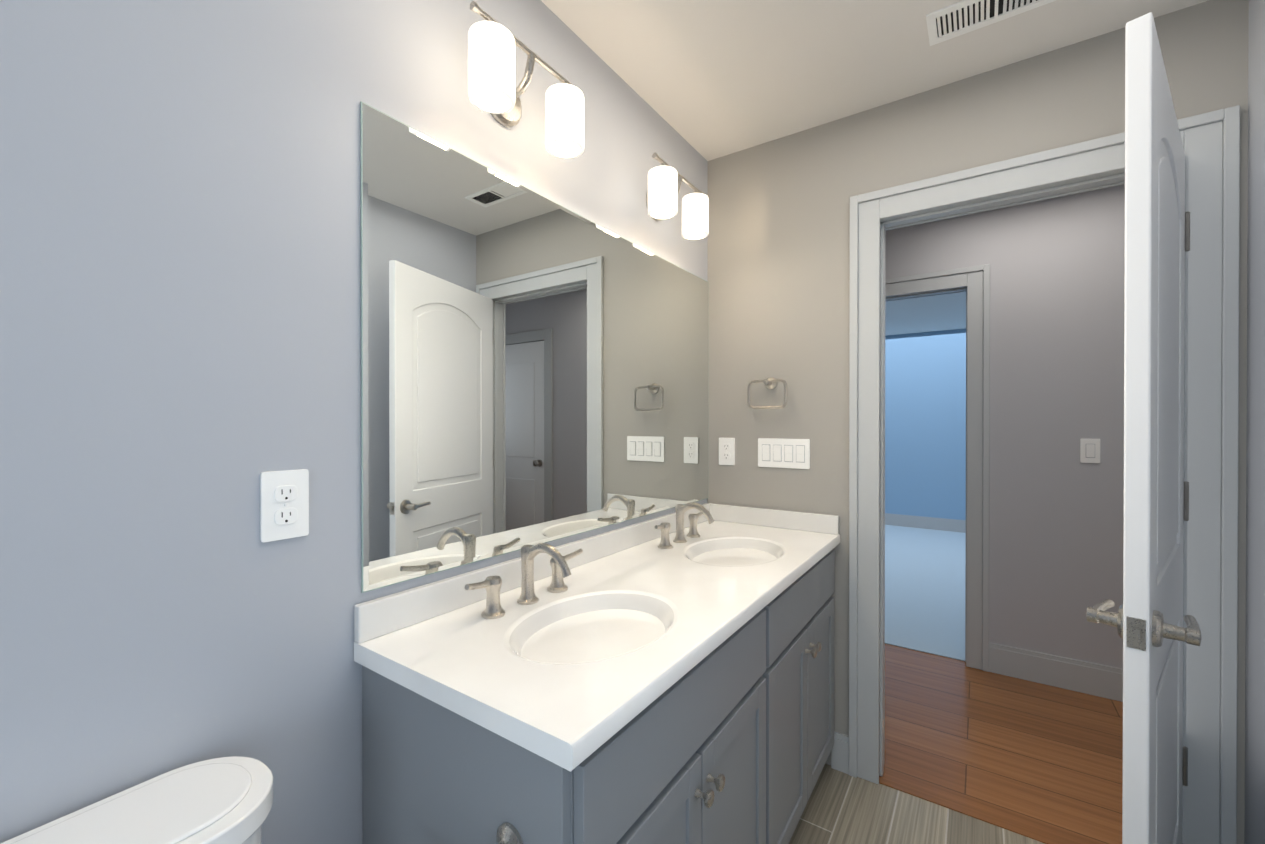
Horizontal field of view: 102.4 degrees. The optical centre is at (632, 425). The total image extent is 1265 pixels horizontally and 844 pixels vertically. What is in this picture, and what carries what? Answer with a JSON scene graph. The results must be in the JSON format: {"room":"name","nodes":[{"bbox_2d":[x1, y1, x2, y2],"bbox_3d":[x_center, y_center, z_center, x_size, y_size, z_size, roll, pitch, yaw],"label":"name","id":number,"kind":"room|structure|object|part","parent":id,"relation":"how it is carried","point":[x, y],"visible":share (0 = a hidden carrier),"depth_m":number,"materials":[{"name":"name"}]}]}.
{"room":"bathroom","nodes":[
{"label":"bathroom","id":0,"kind":"room"},
{"bbox_2d":[0,0,707,843],"bbox_3d":[-0.812,0.075,0.662,0.115,2.450,4.100,0,0,34],"label":"wall","id":1,"kind":"structure","parent":0,"point":[180,302],"depth_m":0.79,"materials":[{"name":"grey paint"}]},
{"bbox_2d":[260,469,308,541],"bbox_3d":[-0.594,0.135,0.871,0.008,0.117,0.072,0,0,34],"label":"electrical outlet","id":2,"kind":"object","parent":1,"relation":"attached to","point":[284,504],"visible":1,"depth_m":0.87,"materials":[{"name":"white plastic"}]},
{"bbox_2d":[468,1,583,158],"bbox_3d":[-0.262,-0.800,1.222,0.154,0.182,0.342,0,0,34],"label":"sconce","id":3,"kind":"object","parent":1,"relation":"attached to","point":[492,89],"visible":1,"depth_m":1.15,"materials":[{"name":"white glass"}]},
{"bbox_3d":[-0.307,-0.778,1.109,0.100,0.140,0.100,0,0,34],"label":"lamp shade","id":4,"kind":"part","parent":3,"relation":"part of","materials":[{"name":"white glass"}]},
{"bbox_3d":[-0.173,-0.779,1.304,0.100,0.140,0.100,0,0,34],"label":"lamp shade","id":5,"kind":"part","parent":3,"relation":"part of","materials":[{"name":"white glass"}]},
{"bbox_2d":[360,101,707,592],"bbox_3d":[-0.096,-0.153,1.599,0.005,0.944,1.507,0,0,34],"label":"wall mirror","id":6,"kind":"object","parent":1,"relation":"attached to","point":[534,367],"visible":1,"depth_m":1.26,"materials":[{"name":"grey mirror"}]},
{"bbox_2d":[646,153,708,239],"bbox_3d":[0.145,-0.803,1.817,0.154,0.182,0.342,0,0,34],"label":"sconce","id":7,"kind":"object","parent":1,"relation":"attached to","point":[665,179],"visible":1,"depth_m":1.75,"materials":[{"name":"white glass"}]},
{"bbox_3d":[0.101,-0.781,1.705,0.100,0.140,0.100,0,0,34],"label":"lamp shade","id":8,"kind":"part","parent":7,"relation":"part of","materials":[{"name":"white glass"}]},
{"bbox_3d":[0.234,-0.781,1.900,0.100,0.140,0.100,0,0,34],"label":"lamp shade","id":9,"kind":"part","parent":7,"relation":"part of","materials":[{"name":"white glass"}]},
{"bbox_2d":[541,0,1208,160],"bbox_3d":[-0.118,-1.188,0.182,1.796,0.080,4.100,0,0,34],"label":"ceiling","id":10,"kind":"structure","parent":0,"point":[708,80],"depth_m":1.56,"materials":[{"name":"white paint"}]},
{"bbox_2d":[926,0,1055,45],"bbox_3d":[0.995,-1.150,1.390,0.325,0.006,0.135,0,0,34],"label":"ceiling vent","id":11,"kind":"object","parent":10,"relation":"in","point":[962,17],"visible":1,"depth_m":1.42,"materials":[{"name":"white metal"}]},
{"bbox_2d":[885,525,965,660],"bbox_3d":[2.643,1.311,4.729,8.000,0.064,4.122,0,0,34],"label":"floor","id":12,"kind":"structure","parent":0,"point":[925,590],"depth_m":3.96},
{"bbox_2d":[885,513,965,532],"bbox_3d":[3.691,1.202,6.260,8.000,0.150,0.014,0,0,34],"label":"baseboard","id":13,"kind":"structure","parent":12,"relation":"on","point":[953,525],"depth_m":6.28,"materials":[{"name":"grey"}]},
{"bbox_2d":[885,329,965,519],"bbox_3d":[1.517,0.065,3.079,8.230,2.450,0.020,0,0,34],"label":"wall","id":14,"kind":"structure","parent":0,"point":[925,424],"depth_m":2.92,"materials":[{"name":"blue paint"}]},
{"bbox_2d":[885,292,965,335],"bbox_3d":[2.659,-1.197,4.743,8.000,0.080,4.065,0,0,34],"label":"ceiling","id":15,"kind":"structure","parent":0,"point":[930,313],"depth_m":5.29,"materials":[{"name":"white paint"}]},
{"bbox_2d":[789,644,1122,843],"bbox_3d":[0.183,1.329,0.779,5.800,0.060,5.177,0,0,34],"label":"floor","id":16,"kind":"structure","parent":0,"point":[1042,759],"depth_m":1.93,"materials":[{"name":"brown wood"}]},
{"bbox_2d":[0,756,272,843],"bbox_3d":[-0.466,0.899,0.415,0.719,0.804,0.476,0,0,34],"label":"toilet","id":17,"kind":"object","parent":16,"relation":"on","point":[224,800],"visible":1,"depth_m":0.66,"materials":[{"name":"white ceramic"}]},
{"bbox_2d":[354,502,839,843],"bbox_3d":[0.116,0.782,1.409,0.572,1.030,1.590,0,0,34],"label":"bathroom vanity","id":18,"kind":"object","parent":16,"relation":"on","point":[667,679],"visible":1,"depth_m":1.00,"materials":[{"name":"grey paint"}]},
{"bbox_2d":[879,777,1065,843],"bbox_3d":[1.216,1.295,1.640,0.771,0.006,0.030,0,0,34],"label":"threshold","id":19,"kind":"object","parent":16,"relation":"on","point":[980,816],"depth_m":1.69,"materials":[{"name":"brown wood"}]},
{"bbox_2d":[707,0,1248,843],"bbox_3d":[0.991,0.070,1.808,1.566,2.450,0.058,0,0,34],"label":"wall","id":20,"kind":"structure","parent":0,"point":[779,250],"depth_m":1.92,"materials":[{"name":"grey paint"}]},
{"bbox_2d":[719,438,734,464],"bbox_3d":[0.402,0.109,2.171,0.072,0.117,0.008,0,0,34],"label":"electrical outlet","id":21,"kind":"object","parent":20,"relation":"attached to","point":[726,451],"visible":1,"depth_m":2.17,"materials":[{"name":"white plastic"}]},
{"bbox_2d":[747,377,786,408],"bbox_3d":[0.546,-0.133,2.040,0.161,0.130,0.060,0,0,34],"label":"towel ring","id":22,"kind":"object","parent":20,"relation":"attached to","point":[770,382],"visible":1,"depth_m":2.03,"materials":[{"name":"silver metal"}]},
{"bbox_2d":[758,438,809,468],"bbox_3d":[0.604,0.109,2.032,0.205,0.117,0.010,0,0,34],"label":"light switch","id":23,"kind":"object","parent":20,"relation":"attached to","point":[783,453],"visible":1,"depth_m":2.02,"materials":[{"name":"white plastic"}]},
{"bbox_2d":[831,731,848,773],"bbox_3d":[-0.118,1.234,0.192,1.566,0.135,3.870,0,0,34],"label":"baseboard","id":24,"kind":"structure","parent":20,"relation":"attached to","point":[840,755],"depth_m":1.91,"materials":[{"name":"grey wood"}]},
{"bbox_2d":[849,105,1239,843],"bbox_3d":[1.241,0.226,1.672,0.961,2.140,0.155,0,0,34],"label":"door frame","id":25,"kind":"structure","parent":20,"relation":"attached to","point":[1211,143],"depth_m":1.39,"materials":[{"name":"grey wood"}]},
{"bbox_2d":[1086,12,1201,843],"bbox_3d":[1.226,0.271,1.181,0.815,2.030,0.155,0,0,-40],"label":"bathroom door","id":26,"kind":"structure","parent":20,"relation":"in","point":[1146,620],"depth_m":0.94,"materials":[{"name":"painted wood"},{"name":"metal"}]},
{"bbox_3d":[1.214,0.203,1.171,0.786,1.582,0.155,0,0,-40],"label":"handle","id":27,"kind":"part","parent":26,"relation":"part of","materials":[{"name":"silver metal"}]},
{"bbox_3d":[1.214,0.213,1.171,0.473,1.607,0.032,0,0,-40],"label":"panel","id":28,"kind":"part","parent":26,"relation":"part of","materials":[{"name":"white wood"}]},
{"bbox_2d":[885,184,1124,668],"bbox_3d":[1.644,0.066,2.910,5.800,2.450,0.115,0,0,34],"label":"wall","id":29,"kind":"structure","parent":0,"point":[1056,505],"depth_m":2.54,"materials":[{"name":"grey paint"}]},
{"bbox_2d":[885,264,989,671],"bbox_3d":[1.500,0.220,3.010,1.001,2.140,0.155,0,0,34],"label":"door frame","id":30,"kind":"structure","parent":29,"relation":"attached to","point":[973,282],"depth_m":2.70,"materials":[{"name":"grey wood"}]},
{"bbox_2d":[989,642,1122,701],"bbox_3d":[2.325,1.218,2.372,1.084,0.150,0.014,0,0,34],"label":"baseboard","id":31,"kind":"structure","parent":29,"relation":"attached to","point":[1099,680],"depth_m":2.50,"materials":[{"name":"grey wood"}]},
{"bbox_2d":[1080,438,1099,462],"bbox_3d":[2.207,0.119,2.450,0.072,0.117,0.010,0,0,34],"label":"light switch","id":32,"kind":"object","parent":29,"relation":"attached to","point":[1089,450],"visible":1,"depth_m":2.45,"materials":[{"name":"white plastic"}]},
{"bbox_2d":[1244,0,1264,843],"bbox_3d":[0.576,0.079,-0.287,0.115,2.450,4.100,0,0,34],"label":"wall","id":33,"kind":"structure","parent":0,"point":[1255,666],"depth_m":1.30,"materials":[{"name":"grey paint"}]}
]}

